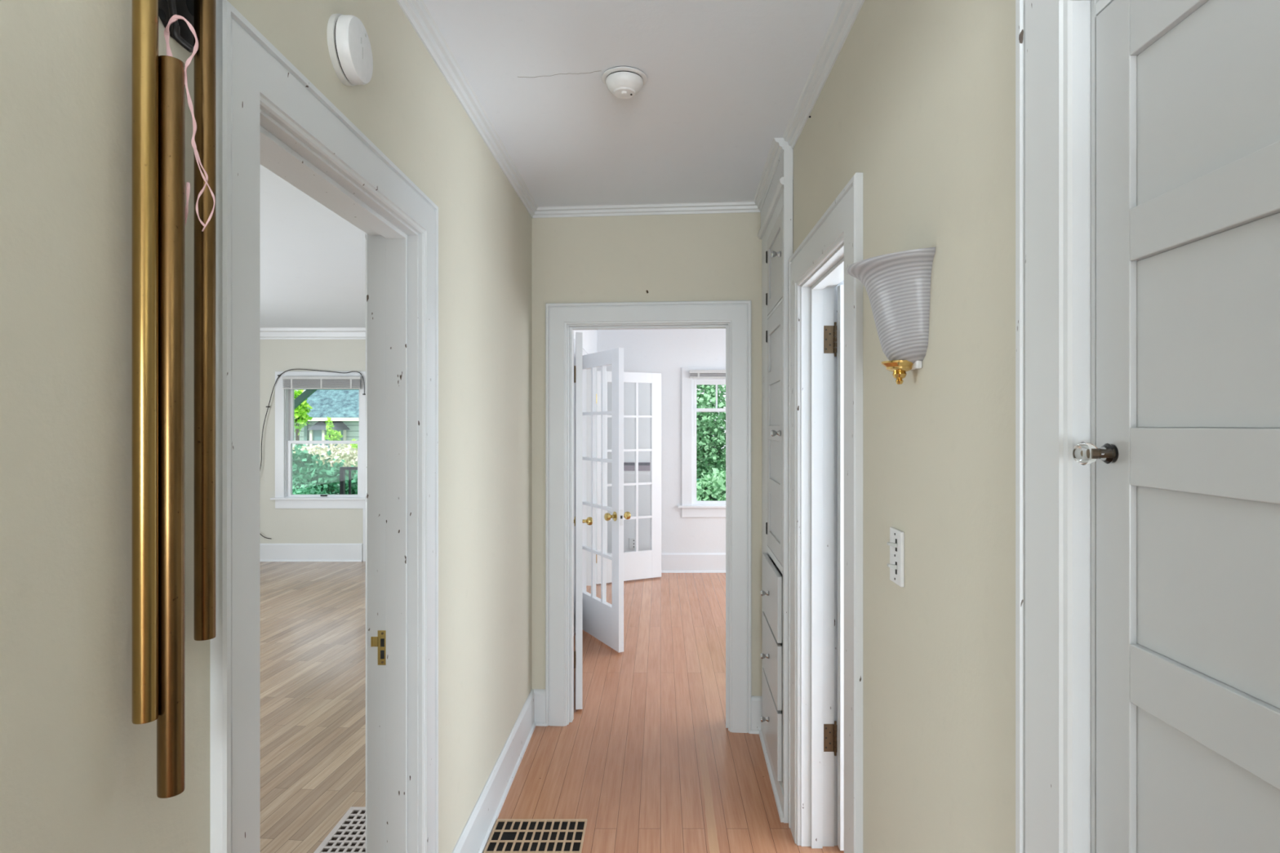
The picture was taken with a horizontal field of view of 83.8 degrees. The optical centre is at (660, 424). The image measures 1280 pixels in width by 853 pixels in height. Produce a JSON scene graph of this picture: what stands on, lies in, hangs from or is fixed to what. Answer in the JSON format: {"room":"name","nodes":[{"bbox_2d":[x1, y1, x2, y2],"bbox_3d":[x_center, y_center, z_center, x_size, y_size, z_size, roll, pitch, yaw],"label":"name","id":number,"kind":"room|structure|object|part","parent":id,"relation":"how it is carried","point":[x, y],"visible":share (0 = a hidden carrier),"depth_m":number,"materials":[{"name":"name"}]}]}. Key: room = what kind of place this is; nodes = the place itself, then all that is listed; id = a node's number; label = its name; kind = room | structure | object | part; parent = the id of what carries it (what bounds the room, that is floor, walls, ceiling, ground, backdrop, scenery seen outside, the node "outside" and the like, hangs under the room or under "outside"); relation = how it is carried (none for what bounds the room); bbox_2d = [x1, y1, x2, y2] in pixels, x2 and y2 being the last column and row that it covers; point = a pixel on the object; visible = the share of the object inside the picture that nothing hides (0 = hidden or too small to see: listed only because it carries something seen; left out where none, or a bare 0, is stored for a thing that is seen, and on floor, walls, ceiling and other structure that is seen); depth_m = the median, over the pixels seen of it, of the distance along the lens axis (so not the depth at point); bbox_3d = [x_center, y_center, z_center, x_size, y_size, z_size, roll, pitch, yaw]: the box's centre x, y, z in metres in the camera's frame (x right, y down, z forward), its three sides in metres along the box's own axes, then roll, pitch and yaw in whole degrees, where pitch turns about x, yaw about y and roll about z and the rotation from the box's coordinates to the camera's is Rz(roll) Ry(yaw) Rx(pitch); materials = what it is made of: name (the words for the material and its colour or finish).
{"room":"home hallway","nodes":[
{"label":"home hallway","id":0,"kind":"room"},
{"bbox_2d":[0,0,596,852],"bbox_3d":[-0.725,0.212,3.050,0.130,2.635,8.700,0,0,0],"label":"wall","id":1,"kind":"structure","parent":0,"point":[77,775],"depth_m":0.87,"materials":[{"name":"beige paint"}]},
{"bbox_2d":[131,0,216,798],"bbox_3d":[-0.628,-0.130,0.963,0.064,1.181,0.225,0,0,0],"label":"door chime","id":2,"kind":"object","parent":1,"relation":"attached to","point":[157,82],"visible":0.99,"depth_m":0.88,"materials":[{"name":"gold metal"}]},
{"bbox_2d":[164,14,215,231],"bbox_3d":[-0.589,-0.374,0.895,0.066,0.272,0.023,0,0,0],"label":"string","id":3,"kind":"object","parent":2,"relation":"attached to","point":[166,33],"visible":1,"depth_m":0.89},
{"bbox_2d":[209,0,438,852],"bbox_3d":[-0.725,0.451,1.546,0.174,2.159,1.005,0,0,0],"label":"door frame","id":4,"kind":"structure","parent":1,"relation":"in","point":[269,115],"depth_m":1.57,"materials":[{"name":"white paint"}]},
{"bbox_3d":[-0.801,0.451,1.546,0.022,2.159,1.005,0,0,0],"label":"casing","id":5,"kind":"part","parent":4,"relation":"part of","materials":[{"name":"white paint"}]},
{"bbox_3d":[-0.764,0.605,1.936,0.044,0.094,0.007,0,0,0],"label":"strike plate","id":6,"kind":"part","parent":4,"relation":"part of","materials":[{"name":"gold metal"}]},
{"bbox_2d":[326,13,373,85],"bbox_3d":[-0.638,-0.775,1.475,0.044,0.133,0.133,0,0,0],"label":"smoke detector","id":7,"kind":"object","parent":1,"relation":"attached to","point":[349,48],"visible":1,"depth_m":1.44,"materials":[{"name":"white plastic"}]},
{"bbox_3d":[-0.653,-0.775,1.475,0.013,0.133,0.133,0,0,0],"label":"plate","id":8,"kind":"part","parent":7,"relation":"part of","materials":[{"name":"white plastic"}]},
{"bbox_2d":[395,0,537,217],"bbox_3d":[-0.639,-1.083,1.176,0.041,0.045,4.952,0,0,0],"label":"trim","id":9,"kind":"structure","parent":1,"relation":"attached to","point":[417,13],"depth_m":2.29,"materials":[{"name":"white paint"}]},
{"bbox_2d":[452,688,535,852],"bbox_3d":[-0.647,1.441,1.175,0.026,0.178,4.950,0,0,0],"label":"baseboard","id":10,"kind":"structure","parent":1,"relation":"attached to","point":[474,837],"depth_m":2.83,"materials":[{"name":"white paint"}]},
{"bbox_2d":[573,605,575,634],"bbox_3d":[-0.645,1.430,5.610,0.030,0.200,3.580,0,0,0],"label":"baseboard","id":11,"kind":"structure","parent":1,"relation":"attached to","point":[574,606],"depth_m":5.30,"materials":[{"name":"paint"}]},
{"bbox_2d":[573,338,591,628],"bbox_3d":[-0.725,0.443,6.100,0.174,2.174,1.588,0,0,0],"label":"door","id":12,"kind":"structure","parent":1,"relation":"in","point":[584,352],"depth_m":6.78,"materials":[{"name":"paint"}]},
{"bbox_2d":[582,347,631,652],"bbox_3d":[-0.415,0.500,5.088,0.186,2.031,0.743,0,0,-24],"label":"french door","id":13,"kind":"structure","parent":12,"relation":"attached to","point":[603,620],"depth_m":4.98,"materials":[{"name":"paint"}]},
{"bbox_3d":[-0.342,0.615,4.774,0.068,0.054,0.054,0,0,-29],"label":"knob","id":14,"kind":"part","parent":13,"relation":"part of","materials":[{"name":"gold metal"}]},
{"bbox_3d":[-0.262,0.618,4.752,0.022,0.105,0.001,0,0,-29],"label":"latch plate","id":15,"kind":"part","parent":13,"relation":"part of","materials":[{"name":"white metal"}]},
{"bbox_3d":[-0.239,0.615,4.832,0.068,0.054,0.054,0,0,-29],"label":"knob","id":16,"kind":"part","parent":13,"relation":"part of","materials":[{"name":"gold metal"}]},
{"bbox_2d":[595,370,661,584],"bbox_3d":[-0.312,0.500,6.962,0.710,2.031,0.044,0,0,-29],"label":"french door","id":17,"kind":"structure","parent":12,"relation":"attached to","point":[641,564],"depth_m":7.00,"materials":[{"name":"paint"}]},
{"bbox_2d":[260,339,365,561],"bbox_3d":[-3.345,0.225,8.075,5.110,2.610,0.150,0,0,0],"label":"wall","id":18,"kind":"structure","parent":0,"point":[282,526],"depth_m":8.00,"materials":[{"name":"beige paint"}]},
{"bbox_2d":[260,543,362,561],"bbox_3d":[-3.245,1.430,7.985,4.910,0.200,0.030,0,0,0],"label":"baseboard","id":19,"kind":"structure","parent":18,"relation":"attached to","point":[268,552],"depth_m":7.98,"materials":[{"name":"paint"}]},
{"bbox_2d":[260,327,365,339],"bbox_3d":[-3.245,-1.020,7.940,4.910,0.120,0.120,0,0,0],"label":"trim","id":20,"kind":"structure","parent":18,"relation":"attached to","point":[266,333],"depth_m":7.94,"materials":[{"name":"paint"}]},
{"bbox_2d":[260,368,365,538],"bbox_3d":[-3.950,0.325,7.979,1.292,1.902,0.041,0,0,0],"label":"cable","id":21,"kind":"object","parent":18,"relation":"attached to","point":[278,375],"visible":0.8,"depth_m":7.96,"materials":[{"name":"plastic"}]},
{"bbox_2d":[270,371,365,508],"bbox_3d":[-3.792,0.169,8.050,1.135,1.537,0.200,0,0,0],"label":"window","id":22,"kind":"structure","parent":18,"relation":"in","point":[284,498],"depth_m":7.98,"materials":[{"name":"paint"}]},
{"bbox_3d":[-3.792,0.826,7.975,1.135,0.022,0.050,0,0,0],"label":"sill","id":23,"kind":"part","parent":22,"relation":"part of","materials":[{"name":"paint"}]},
{"bbox_2d":[282,376,361,389],"bbox_3d":[-3.780,-0.469,7.957,0.870,0.141,0.045,0,0,0],"label":"window blind","id":24,"kind":"object","parent":22,"relation":"attached to","point":[291,383],"visible":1,"depth_m":7.94,"materials":[{"name":"plastic"}]},
{"bbox_3d":[-3.780,-0.407,7.956,0.862,0.014,0.034,0,0,0],"label":"rail","id":25,"kind":"part","parent":24,"relation":"part of","materials":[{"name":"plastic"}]},
{"bbox_3d":[-3.792,0.158,8.075,0.855,1.315,0.150,0,0,0],"label":"frame","id":26,"kind":"part","parent":22,"relation":"part of","materials":[{"name":"paint"}]},
{"bbox_3d":[-3.792,0.493,8.048,0.839,0.632,0.036,0,0,0],"label":"sash","id":27,"kind":"part","parent":22,"relation":"part of","materials":[{"name":"paint"}]},
{"bbox_3d":[-3.792,-0.139,8.088,0.839,0.707,0.035,0,0,0],"label":"sash","id":28,"kind":"part","parent":22,"relation":"part of","materials":[{"name":"paint"}]},
{"bbox_2d":[363,508,365,561],"bbox_3d":[-3.281,1.234,7.988,0.107,0.593,0.024,0,0,0],"label":"trim","id":29,"kind":"structure","parent":18,"relation":"attached to","point":[364,509],"depth_m":7.98,"materials":[{"name":"paint"}]},
{"bbox_2d":[260,0,840,327],"bbox_3d":[-1.200,-1.133,1.650,9.400,0.105,13.100,0,0,0],"label":"ceiling","id":30,"kind":"structure","parent":0,"point":[726,78],"depth_m":2.49,"materials":[{"name":"paint"}]},
{"bbox_2d":[601,66,647,98],"bbox_3d":[-0.115,-1.075,2.262,0.144,0.060,0.144,0,0,0],"label":"smoke detector","id":31,"kind":"object","parent":30,"relation":"attached to","point":[623,82],"visible":1,"depth_m":2.22,"materials":[{"name":"white plastic"}]},
{"bbox_3d":[-0.115,-1.099,2.262,0.144,0.008,0.144,0,0,0],"label":"plate","id":32,"kind":"part","parent":31,"relation":"part of","materials":[{"name":"white plastic"}]},
{"bbox_2d":[260,561,844,852],"bbox_3d":[-1.200,1.560,1.650,9.200,0.060,12.900,0,0,0],"label":"floor","id":33,"kind":"structure","parent":0,"point":[651,761],"depth_m":3.52,"materials":[{"name":"brown wood"}]},
{"bbox_2d":[313,806,365,852],"bbox_3d":[-1.060,1.526,2.570,0.350,0.008,0.540,0,0,0],"label":"floor vent","id":34,"kind":"object","parent":33,"relation":"in","point":[348,835],"visible":0.31,"depth_m":2.64,"materials":[{"name":"metal"}]},
{"bbox_2d":[483,818,586,852],"bbox_3d":[-0.458,1.526,2.576,0.349,0.008,0.352,0,0,0],"label":"floor vent","id":35,"kind":"object","parent":33,"relation":"in","point":[508,835],"visible":1,"depth_m":2.64,"materials":[{"name":"metal"}]},
{"bbox_2d":[753,137,793,822],"bbox_3d":[0.679,0.212,3.148,0.490,2.635,0.821,0,0,0],"label":"linen cabinet","id":36,"kind":"object","parent":33,"relation":"on","point":[774,196],"visible":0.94,"depth_m":2.94,"materials":[{"name":"paint"}]},
{"bbox_3d":[0.452,1.277,3.091,0.037,0.024,0.024,0,0,0],"label":"knob","id":37,"kind":"part","parent":36,"relation":"part of","materials":[{"name":"silver metal"}]},
{"bbox_3d":[0.452,1.003,3.091,0.037,0.024,0.024,0,0,0],"label":"knob","id":38,"kind":"part","parent":36,"relation":"part of","materials":[{"name":"silver metal"}]},
{"bbox_3d":[0.452,0.730,3.091,0.037,0.024,0.024,0,0,0],"label":"knob","id":39,"kind":"part","parent":36,"relation":"part of","materials":[{"name":"silver metal"}]},
{"bbox_3d":[0.502,0.292,3.149,0.020,2.475,0.815,0,0,2],"label":"frame","id":40,"kind":"part","parent":36,"relation":"part of","materials":[{"name":"white paint"}]},
{"bbox_3d":[0.660,1.278,3.089,0.394,0.267,0.533,0,0,0],"label":"drawer","id":41,"kind":"part","parent":36,"relation":"part of","materials":[{"name":"paint"}]},
{"bbox_3d":[0.660,1.005,3.089,0.394,0.254,0.533,0,0,0],"label":"drawer","id":42,"kind":"part","parent":36,"relation":"part of","materials":[{"name":"paint"}]},
{"bbox_3d":[0.660,0.734,3.089,0.394,0.263,0.533,0,0,0],"label":"drawer","id":43,"kind":"part","parent":36,"relation":"part of","materials":[{"name":"paint"}]},
{"bbox_3d":[0.485,-1.015,3.150,0.075,0.180,0.815,0,0,2],"label":"crown","id":44,"kind":"part","parent":36,"relation":"part of","materials":[{"name":"white paint"}]},
{"bbox_3d":[0.499,0.035,3.070,0.021,1.048,0.494,0,0,2],"label":"door","id":45,"kind":"part","parent":36,"relation":"part of","materials":[{"name":"paint"}]},
{"bbox_3d":[0.499,-0.684,3.070,0.021,0.350,0.494,0,0,2],"label":"door","id":46,"kind":"part","parent":36,"relation":"part of","materials":[{"name":"paint"}]},
{"bbox_3d":[0.462,0.033,2.856,0.041,0.027,0.027,0,0,0],"label":"knob","id":47,"kind":"part","parent":36,"relation":"part of","materials":[{"name":"silver metal"}]},
{"bbox_3d":[0.462,-0.685,2.856,0.041,0.027,0.027,0,0,0],"label":"knob","id":48,"kind":"part","parent":36,"relation":"part of","materials":[{"name":"silver metal"}]},
{"bbox_3d":[0.491,0.212,2.740,0.034,2.635,0.004,0,0,2],"label":"trim","id":49,"kind":"part","parent":36,"relation":"part of","materials":[{"name":"white paint"}]},
{"bbox_2d":[1072,0,1279,852],"bbox_3d":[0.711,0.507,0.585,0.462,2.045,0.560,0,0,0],"label":"door","id":50,"kind":"structure","parent":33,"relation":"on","point":[1183,452],"depth_m":0.72,"materials":[{"name":"paint"}]},
{"bbox_3d":[0.500,0.033,0.822,0.041,0.027,0.027,0,0,0],"label":"knob","id":51,"kind":"part","parent":50,"relation":"part of","materials":[{"name":"clear glass"}]},
{"bbox_3d":[0.532,0.507,0.585,0.020,2.045,0.560,0,0,0],"label":"frame","id":52,"kind":"part","parent":50,"relation":"part of","materials":[{"name":"white paint"}]},
{"bbox_2d":[531,212,761,696],"bbox_3d":[1.264,0.212,3.551,3.850,2.635,0.130,0,0,5],"label":"wall","id":53,"kind":"structure","parent":0,"point":[715,256],"depth_m":3.60,"materials":[{"name":"beige paint"}]},
{"bbox_2d":[533,200,759,217],"bbox_3d":[-0.081,-1.083,3.580,1.165,0.045,0.041,0,0,5],"label":"trim","id":54,"kind":"structure","parent":53,"relation":"attached to","point":[741,206],"depth_m":3.58,"materials":[{"name":"white paint"}]},
{"bbox_2d":[545,300,751,733],"bbox_3d":[-0.085,0.456,4.068,1.158,2.149,0.976,0,0,5],"label":"door frame","id":55,"kind":"structure","parent":53,"relation":"in","point":[562,319],"depth_m":3.62,"materials":[{"name":"white paint"}]},
{"bbox_3d":[-0.465,0.610,4.519,0.070,0.054,0.054,0,0,0],"label":"knob","id":56,"kind":"part","parent":55,"relation":"part of","materials":[{"name":"gold metal"}]},
{"bbox_2d":[533,688,762,733],"bbox_3d":[-0.070,1.441,3.587,1.163,0.178,0.026,0,0,5],"label":"baseboard","id":57,"kind":"structure","parent":53,"relation":"attached to","point":[540,694],"depth_m":3.58,"materials":[{"name":"white paint"}]},
{"bbox_2d":[596,328,725,552],"bbox_3d":[1.355,0.212,7.470,4.290,2.635,0.140,0,0,0],"label":"wall","id":58,"kind":"structure","parent":0,"point":[665,352],"depth_m":7.40,"materials":[{"name":"white paint"}]},
{"bbox_2d":[629,537,635,549],"bbox_3d":[-0.285,1.232,7.396,0.080,0.115,0.008,0,0,0],"label":"wall outlet","id":59,"kind":"object","parent":58,"relation":"attached to","point":[632,540],"visible":0.8,"depth_m":7.39,"materials":[{"name":"white plastic"}]},
{"bbox_2d":[623,462,650,471],"bbox_3d":[-0.253,0.431,7.388,0.295,0.087,0.024,0,0,0],"label":"wall plaque","id":60,"kind":"object","parent":58,"relation":"attached to","point":[628,466],"visible":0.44,"depth_m":7.38,"materials":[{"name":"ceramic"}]},
{"bbox_2d":[607,552,725,573],"bbox_3d":[1.320,1.430,7.385,3.960,0.200,0.030,0,0,0],"label":"baseboard","id":61,"kind":"structure","parent":58,"relation":"attached to","point":[671,562],"depth_m":7.38,"materials":[{"name":"paint"}]},
{"bbox_2d":[678,367,725,517],"bbox_3d":[0.693,0.181,7.445,1.025,1.552,0.190,0,0,0],"label":"window","id":62,"kind":"structure","parent":58,"relation":"in","point":[691,507],"depth_m":7.38,"materials":[{"name":"paint"}]},
{"bbox_3d":[0.693,0.846,7.375,1.025,0.022,0.050,0,0,0],"label":"sill","id":63,"kind":"part","parent":62,"relation":"part of","materials":[{"name":"paint"}]},
{"bbox_2d":[688,369,725,436],"bbox_3d":[0.698,-0.223,7.356,0.805,0.685,0.045,0,0,0],"label":"window blind","id":64,"kind":"object","parent":62,"relation":"attached to","point":[694,374],"visible":0.5,"depth_m":7.34,"materials":[{"name":"plastic"}]},
{"bbox_3d":[0.698,-0.492,7.356,0.797,0.014,0.034,0,0,0],"label":"rail","id":65,"kind":"part","parent":64,"relation":"part of","materials":[{"name":"plastic"}]},
{"bbox_3d":[0.693,0.172,7.470,0.735,1.325,0.140,0,0,0],"label":"frame","id":66,"kind":"part","parent":62,"relation":"part of","materials":[{"name":"paint"}]},
{"bbox_3d":[0.693,-0.308,7.487,0.719,0.347,0.035,0,0,0],"label":"sash","id":67,"kind":"part","parent":62,"relation":"part of","materials":[{"name":"paint"}]},
{"bbox_3d":[0.693,0.328,7.448,0.719,1.002,0.036,0,0,0],"label":"sash","id":68,"kind":"part","parent":62,"relation":"part of","materials":[{"name":"paint"}]},
{"bbox_2d":[793,0,1015,852],"bbox_3d":[0.570,0.212,0.720,0.120,2.635,4.040,0,0,0],"label":"wall","id":69,"kind":"structure","parent":0,"point":[917,99],"depth_m":1.31,"materials":[{"name":"beige paint"}]},
{"bbox_2d":[782,0,864,149],"bbox_3d":[0.489,-1.083,0.719,0.041,0.045,4.038,0,0,0],"label":"trim","id":70,"kind":"structure","parent":69,"relation":"attached to","point":[846,12],"depth_m":2.14,"materials":[{"name":"white paint"}]},
{"bbox_2d":[788,172,862,852],"bbox_3d":[0.914,0.447,2.257,0.851,2.166,0.926,0,0,0],"label":"door frame","id":71,"kind":"structure","parent":69,"relation":"in","point":[817,267],"depth_m":2.57,"materials":[{"name":"white paint"}]},
{"bbox_3d":[0.641,0.447,2.257,0.022,2.166,0.926,0,0,0],"label":"casing","id":72,"kind":"part","parent":71,"relation":"part of","materials":[{"name":"white paint"}]},
{"bbox_2d":[846,247,935,384],"bbox_3d":[0.446,-0.205,1.432,0.140,0.249,0.222,0,0,0],"label":"wall sconce","id":73,"kind":"object","parent":69,"relation":"attached to","point":[897,285],"visible":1,"depth_m":1.37,"materials":[{"name":"white glass"}]},
{"bbox_3d":[0.504,-0.190,1.432,0.012,0.160,0.090,0,0,0],"label":"plate","id":74,"kind":"part","parent":73,"relation":"part of","materials":[{"name":"white plastic"}]},
{"bbox_2d":[887,527,904,586],"bbox_3d":[0.497,0.282,1.527,0.026,0.116,0.074,0,0,0],"label":"light switch","id":75,"kind":"object","parent":69,"relation":"attached to","point":[896,544],"visible":1,"depth_m":1.51,"materials":[{"name":"white plastic"}]},
{"bbox_2d":[1015,0,1091,852],"bbox_3d":[0.559,0.448,0.583,0.142,2.164,0.803,0,0,0],"label":"trim","id":76,"kind":"structure","parent":69,"relation":"attached to","point":[1053,37],"depth_m":0.89,"materials":[{"name":"white paint"}]},
{"label":"outside","id":77,"kind":"structure","parent":0,"visible":0},
{"bbox_2d":[701,456,725,478],"bbox_3d":[-5.000,2.480,34.100,70.000,0.100,51.800,0,0,0],"label":"ground","id":78,"kind":"structure","parent":77,"point":[712,474],"depth_m":36.94,"materials":[{"name":"green plant"}]},
{"bbox_2d":[293,389,312,444],"bbox_3d":[-10.312,0.663,20.317,0.838,3.534,0.980,0,0,0],"label":"young tree","id":79,"kind":"object","parent":78,"relation":"on","point":[300,413],"visible":0.44,"depth_m":20.25,"materials":[{"name":"green plant"}]},
{"bbox_3d":[-10.352,0.855,20.300,0.095,3.150,0.098,0,0,0],"label":"stem","id":80,"kind":"part","parent":79,"relation":"part of","materials":[{"name":"brown plant"}]},
{"bbox_2d":[292,483,333,494],"bbox_3d":[-5.541,1.662,10.990,1.142,1.535,0.605,0,0,0],"label":"shrub","id":81,"kind":"object","parent":78,"relation":"on","point":[303,491],"visible":0.05,"depth_m":10.98,"materials":[{"name":"teal plant"}]},
{"bbox_2d":[292,444,357,494],"bbox_3d":[-5.788,1.379,12.378,2.882,2.134,1.606,0,0,0],"label":"shrub","id":82,"kind":"object","parent":78,"relation":"on","point":[312,473],"visible":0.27,"depth_m":12.03,"materials":[{"name":"green plant"}]},
{"bbox_2d":[292,440,357,491],"bbox_3d":[-7.075,1.373,14.608,2.212,2.138,1.111,0,0,0],"label":"shrub","id":83,"kind":"object","parent":78,"relation":"on","point":[346,454],"visible":0.3,"depth_m":14.41,"materials":[{"name":"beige plant"}]},
{"bbox_2d":[292,389,359,493],"bbox_3d":[-10.700,-1.020,29.120,12.600,6.900,9.800,0,0,0],"label":"house","id":84,"kind":"structure","parent":78,"relation":"on","point":[341,406],"depth_m":24.95,"materials":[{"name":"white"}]},
{"bbox_3d":[-11.575,0.500,24.660,1.050,0.660,0.480,0,0,0],"label":"glass","id":85,"kind":"part","parent":84,"relation":"part of","materials":[{"name":"clear glass"}]},
{"bbox_2d":[293,389,357,494],"bbox_3d":[-3.650,0.840,9.230,5.300,3.180,2.140,0,0,0],"label":"porch","id":86,"kind":"object","parent":78,"relation":"on","point":[305,394],"visible":0.08,"depth_m":9.99,"materials":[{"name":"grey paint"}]},
{"bbox_3d":[-4.465,1.080,10.000,0.050,0.900,0.060,0,0,0],"label":"post","id":87,"kind":"part","parent":86,"relation":"part of","materials":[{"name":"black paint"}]},
{"bbox_3d":[-3.420,0.610,10.000,2.140,0.040,0.060,0,0,0],"label":"railing","id":88,"kind":"part","parent":86,"relation":"part of","materials":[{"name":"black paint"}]},
{"bbox_2d":[324,416,342,447],"bbox_3d":[-9.211,1.097,19.981,0.508,2.667,0.465,0,0,17],"label":"young tree","id":89,"kind":"object","parent":78,"relation":"on","point":[333,435],"visible":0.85,"depth_m":19.96,"materials":[{"name":"green plant"}]},
{"bbox_2d":[337,438,359,462],"bbox_3d":[-6.579,1.363,15.600,0.858,2.134,0.808,0,0,0],"label":"shrub","id":90,"kind":"object","parent":78,"relation":"on","point":[354,446],"visible":0.05,"depth_m":15.44,"materials":[{"name":"green plant"}]},
{"bbox_2d":[696,385,725,479],"bbox_3d":[1.471,0.268,13.121,4.759,4.367,2.031,0,0,0],"label":"tree","id":91,"kind":"object","parent":78,"relation":"on","point":[708,446],"visible":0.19,"depth_m":12.66,"materials":[{"name":"green plant"}]},
{"bbox_2d":[696,467,725,500],"bbox_3d":[0.996,1.555,11.303,1.159,1.750,0.756,0,0,0],"label":"shrub","id":92,"kind":"object","parent":78,"relation":"on","point":[714,486],"visible":0.21,"depth_m":11.13,"materials":[{"name":"green plant"}]}
]}

